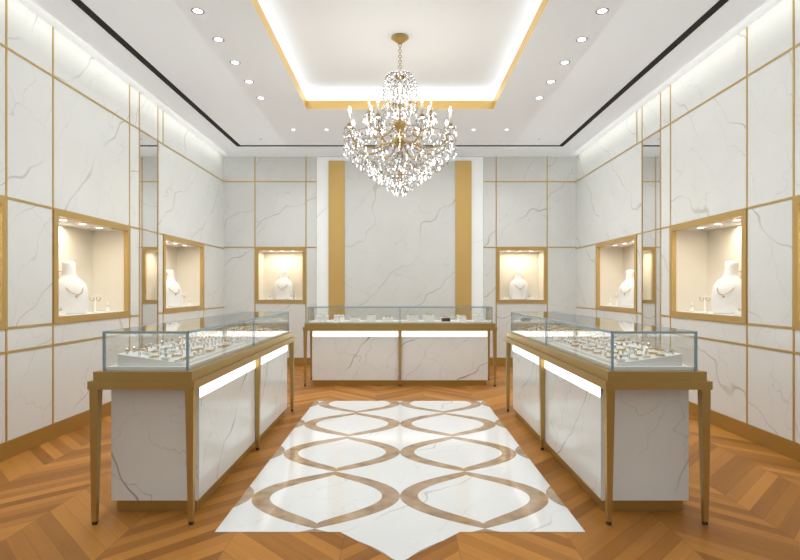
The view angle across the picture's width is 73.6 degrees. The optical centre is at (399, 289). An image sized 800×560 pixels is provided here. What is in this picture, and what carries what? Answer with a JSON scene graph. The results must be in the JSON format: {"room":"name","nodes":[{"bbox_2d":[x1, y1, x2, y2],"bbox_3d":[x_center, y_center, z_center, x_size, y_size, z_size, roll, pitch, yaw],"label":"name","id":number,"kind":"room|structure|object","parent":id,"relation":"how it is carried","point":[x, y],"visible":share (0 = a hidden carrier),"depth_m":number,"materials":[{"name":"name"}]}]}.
{"room":"jewelry store","nodes":[
{"label":"jewelry store","id":0,"kind":"room"},
{"bbox_2d":[0,0,223,461],"bbox_3d":[-2.844,-0.440,2.974,0.352,3.180,10.347,0,0,0],"label":"wall","id":1,"kind":"structure","parent":0,"point":[96,176],"depth_m":4.54,"materials":[{"name":"white stone"}]},
{"bbox_2d":[59,261,191,315],"bbox_3d":[-2.872,-0.024,3.210,0.239,0.464,7.856,0,0,0],"label":"bust","id":2,"kind":"object","parent":1,"relation":"attached to","point":[73,292],"visible":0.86,"depth_m":4.67,"materials":[{"name":"white leather"}]},
{"bbox_2d":[18,0,781,156],"bbox_3d":[0.000,-2.148,2.974,5.360,0.243,10.347,0,0,0],"label":"ceiling","id":3,"kind":"structure","parent":0,"point":[248,78],"depth_m":4.95,"materials":[{"name":"white paint"}]},
{"bbox_2d":[343,33,456,195],"bbox_3d":[0.000,-1.557,4.800,1.026,1.426,1.032,0,0,-6],"label":"chandelier","id":4,"kind":"object","parent":3,"relation":"hanging from","point":[400,124],"visible":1,"depth_m":4.75,"materials":[{"name":"clear glass"}]},
{"bbox_2d":[224,157,575,365],"bbox_3d":[0.000,-0.440,8.302,5.360,3.180,0.370,0,0,0],"label":"wall","id":5,"kind":"structure","parent":0,"point":[461,235],"depth_m":8.15,"materials":[{"name":"white stone"}]},
{"bbox_2d":[267,270,533,299],"bbox_3d":[0.015,-0.084,8.344,4.135,0.464,0.240,0,0,0],"label":"bust","id":6,"kind":"object","parent":5,"relation":"attached to","point":[283,287],"visible":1,"depth_m":8.29,"materials":[{"name":"white leather"}]},
{"bbox_2d":[0,366,799,559],"bbox_3d":[0.000,1.150,2.973,5.360,0.001,10.347,0,0,0],"label":"floor","id":7,"kind":"structure","parent":0,"point":[754,489],"depth_m":2.69,"materials":[{"name":"brown wood"}]},
{"bbox_2d":[87,312,294,524],"bbox_3d":[-1.260,0.677,3.850,0.520,0.946,2.500,0,0,0],"label":"display case","id":8,"kind":"object","parent":7,"relation":"on","point":[187,412],"depth_m":2.77,"materials":[{"name":"white stone"}]},
{"bbox_2d":[303,306,496,385],"bbox_3d":[0.000,0.677,6.640,2.320,0.946,0.520,0,0,0],"label":"display case","id":9,"kind":"object","parent":7,"relation":"on","point":[387,351],"depth_m":6.42,"materials":[{"name":"white stone"}]},
{"bbox_2d":[215,401,584,559],"bbox_3d":[0.000,1.148,3.897,1.760,0.001,3.286,0,0,0],"label":"inlay","id":10,"kind":"object","parent":7,"relation":"in","point":[399,479],"visible":1,"depth_m":3.21,"materials":[{"name":"white stone"}]},
{"bbox_2d":[505,312,712,524],"bbox_3d":[1.260,0.677,3.850,0.520,0.946,2.500,0,0,0],"label":"display case","id":11,"kind":"object","parent":7,"relation":"on","point":[613,412],"depth_m":2.77,"materials":[{"name":"white stone"}]},
{"bbox_2d":[576,0,799,461],"bbox_3d":[2.844,-0.440,2.974,0.352,3.180,10.347,0,0,0],"label":"wall","id":12,"kind":"structure","parent":0,"point":[703,176],"depth_m":4.53,"materials":[{"name":"white stone"}]},
{"bbox_2d":[608,261,740,315],"bbox_3d":[2.872,-0.024,3.210,0.239,0.464,7.856,0,0,0],"label":"bust","id":13,"kind":"object","parent":12,"relation":"attached to","point":[726,292],"visible":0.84,"depth_m":4.67,"materials":[{"name":"white leather"}]}
]}

